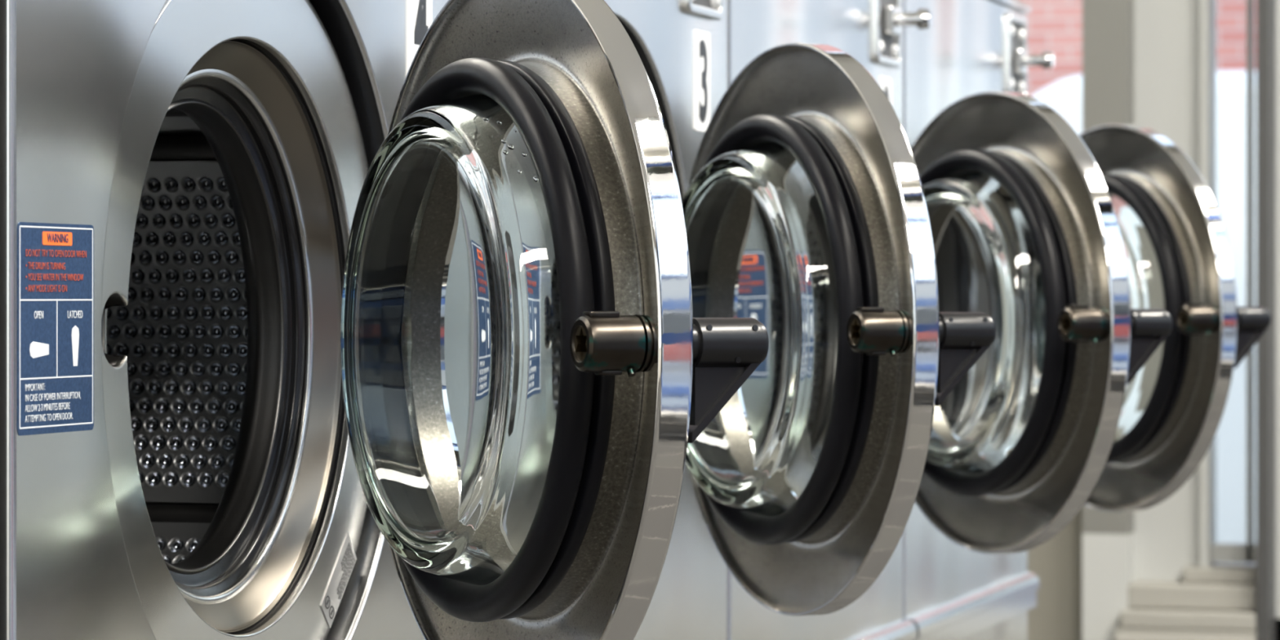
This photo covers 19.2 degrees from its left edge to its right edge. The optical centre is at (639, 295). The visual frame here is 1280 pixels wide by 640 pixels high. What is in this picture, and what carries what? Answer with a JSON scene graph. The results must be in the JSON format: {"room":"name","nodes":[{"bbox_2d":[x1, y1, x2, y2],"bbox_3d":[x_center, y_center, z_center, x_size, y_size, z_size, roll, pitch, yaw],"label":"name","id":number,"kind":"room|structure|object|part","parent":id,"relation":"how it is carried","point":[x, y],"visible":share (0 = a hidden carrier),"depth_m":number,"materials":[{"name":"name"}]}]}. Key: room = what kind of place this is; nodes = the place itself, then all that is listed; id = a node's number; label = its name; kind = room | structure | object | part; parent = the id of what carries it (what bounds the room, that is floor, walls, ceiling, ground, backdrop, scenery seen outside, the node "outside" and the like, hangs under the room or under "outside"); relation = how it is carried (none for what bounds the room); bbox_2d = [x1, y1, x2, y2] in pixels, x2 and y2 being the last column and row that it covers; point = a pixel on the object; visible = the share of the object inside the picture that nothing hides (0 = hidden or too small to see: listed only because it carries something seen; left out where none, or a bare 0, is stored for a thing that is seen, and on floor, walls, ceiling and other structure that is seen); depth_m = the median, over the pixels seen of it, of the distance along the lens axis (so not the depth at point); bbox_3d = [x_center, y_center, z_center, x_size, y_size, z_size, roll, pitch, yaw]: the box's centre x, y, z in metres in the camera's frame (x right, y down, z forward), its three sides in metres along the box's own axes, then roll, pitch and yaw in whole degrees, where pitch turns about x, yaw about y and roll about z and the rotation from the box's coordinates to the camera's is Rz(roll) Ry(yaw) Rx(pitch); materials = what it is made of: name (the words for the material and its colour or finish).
{"room":"laundry","nodes":[
{"label":"laundry","id":0,"kind":"room"},
{"bbox_2d":[1027,506,1082,639],"bbox_3d":[1.771,-0.850,6.172,3.200,3.600,0.150,0,0,16],"label":"wall","id":1,"kind":"structure","parent":0,"point":[1057,562],"depth_m":6.41,"materials":[{"name":"grey paint"}]},
{"bbox_2d":[1082,0,1134,534],"bbox_3d":[0.804,-0.975,6.416,0.077,2.750,0.170,0,0,16],"label":"trim","id":2,"kind":"structure","parent":1,"relation":"attached to","point":[1108,25],"depth_m":6.33,"materials":[{"name":"grey paint"}]},
{"bbox_2d":[1082,532,1134,639],"bbox_3d":[0.804,0.675,6.416,0.077,0.550,0.170,0,0,16],"label":"trim","id":3,"kind":"structure","parent":1,"relation":"attached to","point":[1108,559],"depth_m":6.33,"materials":[{"name":"grey paint"}]},
{"bbox_2d":[1134,0,1216,581],"bbox_3d":[0.907,-0.930,6.401,0.128,2.840,0.100,0,0,16],"label":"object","id":4,"kind":"structure","parent":1,"relation":"attached to","point":[1175,72],"depth_m":6.37,"materials":[{"name":"grey paint"}]},
{"bbox_2d":[1211,0,1256,563],"bbox_3d":[1.014,-0.900,6.380,0.090,2.700,0.040,0,0,16],"label":"window","id":5,"kind":"structure","parent":1,"relation":"in","point":[1220,552],"depth_m":6.36,"materials":[{"name":"grey paint"}]},
{"bbox_3d":[1.014,-0.890,6.379,0.090,2.640,0.006,0,0,16],"label":"pane","id":6,"kind":"part","parent":5,"relation":"part of","materials":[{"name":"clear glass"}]},
{"bbox_2d":[1256,0,1275,639],"bbox_3d":[1.053,-0.700,6.316,0.020,3.300,0.180,0,0,16],"label":"trim","id":7,"kind":"structure","parent":1,"relation":"attached to","point":[1265,9],"depth_m":6.23,"materials":[{"name":"grey paint"}]},
{"bbox_2d":[1275,0,1279,639],"bbox_3d":[2.179,-0.880,6.036,2.300,2.940,0.080,0,0,16],"label":"window","id":8,"kind":"structure","parent":1,"relation":"in","point":[1277,2],"depth_m":6.32,"materials":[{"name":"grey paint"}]},
{"bbox_2d":[1113,564,1256,639],"bbox_3d":[0.925,0.703,6.333,0.235,0.494,0.180,0,0,16],"label":"stairs","id":9,"kind":"structure","parent":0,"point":[1216,602],"depth_m":6.28,"materials":[{"name":"grey paint"}]},
{"bbox_3d":[0.363,1.000,1.401,3.600,0.100,10.200,0,0,16],"label":"floor","id":10,"kind":"structure","parent":0,"visible":0},
{"bbox_2d":[0,0,768,639],"bbox_3d":[-0.399,0.220,2.303,1.067,1.460,0.695,0,0,16],"label":"washing machine","id":11,"kind":"object","parent":10,"relation":"on","point":[319,319],"visible":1,"depth_m":2.10,"materials":[{"name":"silver metal"}]},
{"bbox_2d":[19,225,93,429],"bbox_3d":[-0.304,0.016,1.967,0.001,0.104,0.088,0,0,16],"label":"print","id":12,"kind":"object","parent":11,"relation":"attached to","point":[56,261],"depth_m":1.97,"materials":[{"name":"blue paper"}]},
{"bbox_3d":[-0.328,0.025,2.564,0.216,0.230,0.030,0,0,16],"label":"perforated panel","id":13,"kind":"part","parent":11,"relation":"part of","materials":[{"name":"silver metal"}]},
{"bbox_3d":[-0.357,0.236,2.466,0.216,0.030,0.230,0,39,16],"label":"perforated panel","id":14,"kind":"part","parent":11,"relation":"part of","materials":[{"name":"silver metal"}]},
{"bbox_3d":[-0.238,0.025,2.256,0.008,0.356,0.356,0,0,16],"label":"opening trim","id":15,"kind":"part","parent":11,"relation":"part of","materials":[{"name":"black"}]},
{"bbox_3d":[-0.223,0.011,2.251,0.004,0.707,0.689,0,0,16],"label":"panel","id":16,"kind":"part","parent":11,"relation":"part of","materials":[{"name":"silver metal"}]},
{"bbox_2d":[324,542,355,618],"bbox_3d":[-0.190,0.181,2.394,0.001,0.046,0.053,0,0,16],"label":"print","id":17,"kind":"object","parent":11,"relation":"attached to","point":[340,557],"depth_m":2.40,"materials":[{"name":"grey metal"}]},
{"bbox_3d":[-0.146,-0.180,2.502,0.001,0.084,0.044,0,0,16],"label":"number plate","id":18,"kind":"part","parent":11,"relation":"part of","materials":[{"name":"white"}]},
{"bbox_2d":[340,93,560,585],"bbox_3d":[-0.104,0.025,2.155,0.060,0.296,0.296,0,0,-25],"label":"glass bowl","id":19,"kind":"object","parent":11,"relation":"on","point":[451,314],"depth_m":2.09,"materials":[{"name":"clear glass"}]},
{"bbox_3d":[-0.070,0.025,2.171,0.024,0.425,0.425,0,0,-25],"label":"door","id":20,"kind":"part","parent":11,"relation":"part of","materials":[{"name":"metal"}]},
{"bbox_2d":[574,326,586,360],"bbox_3d":[-0.027,0.025,1.971,0.008,0.018,0.018,0,0,-25],"label":"socket","id":21,"kind":"object","parent":11,"relation":"attached to","point":[580,332],"depth_m":1.98,"materials":[{"name":"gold metal"}]},
{"bbox_3d":[0.044,0.045,2.004,0.045,0.066,0.027,0,0,-25],"label":"lever handle","id":22,"kind":"part","parent":11,"relation":"part of","materials":[{"name":"black paint"}]},
{"bbox_2d":[604,0,995,639],"bbox_3d":[-0.207,0.220,2.976,1.055,1.460,0.695,0,0,16],"label":"washing machine","id":23,"kind":"object","parent":10,"relation":"on","point":[806,216],"visible":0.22,"depth_m":2.75,"materials":[{"name":"silver metal"}]},
{"bbox_3d":[-0.024,0.011,2.922,0.004,0.707,0.689,0,0,16],"label":"panel","id":24,"kind":"part","parent":23,"relation":"part of","materials":[{"name":"silver metal"}]},
{"bbox_3d":[0.052,-0.180,3.173,0.001,0.084,0.044,0,0,16],"label":"number plate","id":25,"kind":"part","parent":23,"relation":"part of","materials":[{"name":"white"}]},
{"bbox_2d":[681,142,838,516],"bbox_3d":[0.086,0.025,2.823,0.060,0.296,0.296,0,0,-23],"label":"glass bowl","id":26,"kind":"object","parent":23,"relation":"on","point":[762,218],"depth_m":2.74,"materials":[{"name":"clear glass"}]},
{"bbox_3d":[0.120,0.025,2.838,0.024,0.425,0.425,0,0,-23],"label":"door","id":27,"kind":"part","parent":23,"relation":"part of","materials":[{"name":"metal"}]},
{"bbox_2d":[850,318,860,344],"bbox_3d":[0.154,0.025,2.637,0.008,0.018,0.018,0,0,-23],"label":"socket","id":28,"kind":"object","parent":23,"relation":"attached to","point":[855,322],"depth_m":2.64,"materials":[{"name":"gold metal"}]},
{"bbox_3d":[0.227,0.045,2.666,0.045,0.066,0.027,0,0,-23],"label":"lever handle","id":29,"kind":"part","parent":23,"relation":"part of","materials":[{"name":"black paint"}]},
{"bbox_2d":[727,0,1172,639],"bbox_3d":[0.000,0.220,3.645,1.073,1.460,0.695,0,0,16],"label":"washing machine","id":30,"kind":"object","parent":10,"relation":"on","point":[1025,230],"visible":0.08,"depth_m":3.42,"materials":[{"name":"silver metal"}]},
{"bbox_3d":[0.174,0.011,3.594,0.004,0.707,0.689,0,0,16],"label":"panel","id":31,"kind":"part","parent":30,"relation":"part of","materials":[{"name":"silver metal"}]},
{"bbox_3d":[0.251,-0.180,3.844,0.001,0.084,0.044,0,0,16],"label":"number plate","id":32,"kind":"part","parent":30,"relation":"part of","materials":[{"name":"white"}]},
{"bbox_2d":[922,171,1044,473],"bbox_3d":[0.297,0.025,3.499,0.060,0.296,0.296,0,0,-26],"label":"glass bowl","id":33,"kind":"object","parent":30,"relation":"on","point":[988,228],"depth_m":3.41,"materials":[{"name":"clear glass"}]},
{"bbox_3d":[0.330,0.025,3.515,0.024,0.425,0.425,0,0,-26],"label":"door","id":34,"kind":"part","parent":30,"relation":"part of","materials":[{"name":"metal"}]},
{"bbox_2d":[1060,314,1071,334],"bbox_3d":[0.378,0.025,3.317,0.008,0.018,0.018,0,0,-26],"label":"socket","id":35,"kind":"object","parent":30,"relation":"attached to","point":[1065,319],"depth_m":3.32,"materials":[{"name":"gold metal"}]},
{"bbox_3d":[0.448,0.045,3.351,0.045,0.066,0.027,0,0,-26],"label":"lever handle","id":36,"kind":"part","parent":30,"relation":"part of","materials":[{"name":"black paint"}]},
{"bbox_2d":[902,0,1271,639],"bbox_3d":[0.199,0.220,4.316,1.074,1.460,0.695,0,0,16],"label":"washing machine","id":37,"kind":"object","parent":10,"relation":"on","point":[1176,247],"visible":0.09,"depth_m":4.08,"materials":[{"name":"silver metal"}]},
{"bbox_3d":[0.372,0.011,4.265,0.004,0.707,0.689,0,0,16],"label":"panel","id":38,"kind":"part","parent":37,"relation":"part of","materials":[{"name":"silver metal"}]},
{"bbox_3d":[0.369,0.637,4.266,0.010,0.525,0.695,0,0,16],"label":"panel","id":39,"kind":"part","parent":37,"relation":"part of","materials":[{"name":"silver metal"}]},
{"bbox_3d":[0.031,-0.427,4.366,0.724,0.166,0.695,0,0,16],"label":"control panel","id":40,"kind":"part","parent":37,"relation":"part of","materials":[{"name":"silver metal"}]},
{"bbox_2d":[1109,193,1164,441],"bbox_3d":[0.496,0.025,4.171,0.060,0.296,0.296,0,0,-27],"label":"glass bowl","id":41,"kind":"object","parent":37,"relation":"on","point":[1140,216],"depth_m":4.07,"materials":[{"name":"clear glass"}]},
{"bbox_3d":[0.529,0.025,4.188,0.024,0.425,0.425,0,0,-27],"label":"door","id":42,"kind":"part","parent":37,"relation":"part of","materials":[{"name":"metal"}]},
{"bbox_2d":[1178,311,1188,328],"bbox_3d":[0.578,0.025,3.990,0.007,0.018,0.018,0,0,-27],"label":"socket","id":43,"kind":"object","parent":37,"relation":"attached to","point":[1184,317],"depth_m":3.99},
{"bbox_3d":[0.648,0.045,4.024,0.045,0.066,0.027,0,0,-27],"label":"lever handle","id":44,"kind":"part","parent":37,"relation":"part of","materials":[{"name":"black paint"}]},
{"label":"outside","id":45,"kind":"structure","parent":0,"visible":0},
{"bbox_3d":[3.690,1.135,4.902,26.000,0.130,36.000,0,0,16],"label":"ground","id":46,"kind":"structure","parent":45,"visible":0},
{"bbox_2d":[1020,0,1256,96],"bbox_3d":[0.179,-2.430,15.262,9.400,7.000,3.115,0,0,16],"label":"brick building","id":47,"kind":"structure","parent":46,"relation":"on","point":[1054,26],"depth_m":13.36,"materials":[{"name":"red brick"}]},
{"bbox_2d":[1031,69,1256,564],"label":"window","id":48,"kind":"structure","parent":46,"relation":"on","point":[1064,96],"depth_m":9.81,"materials":[{"name":"glass"}]}
]}

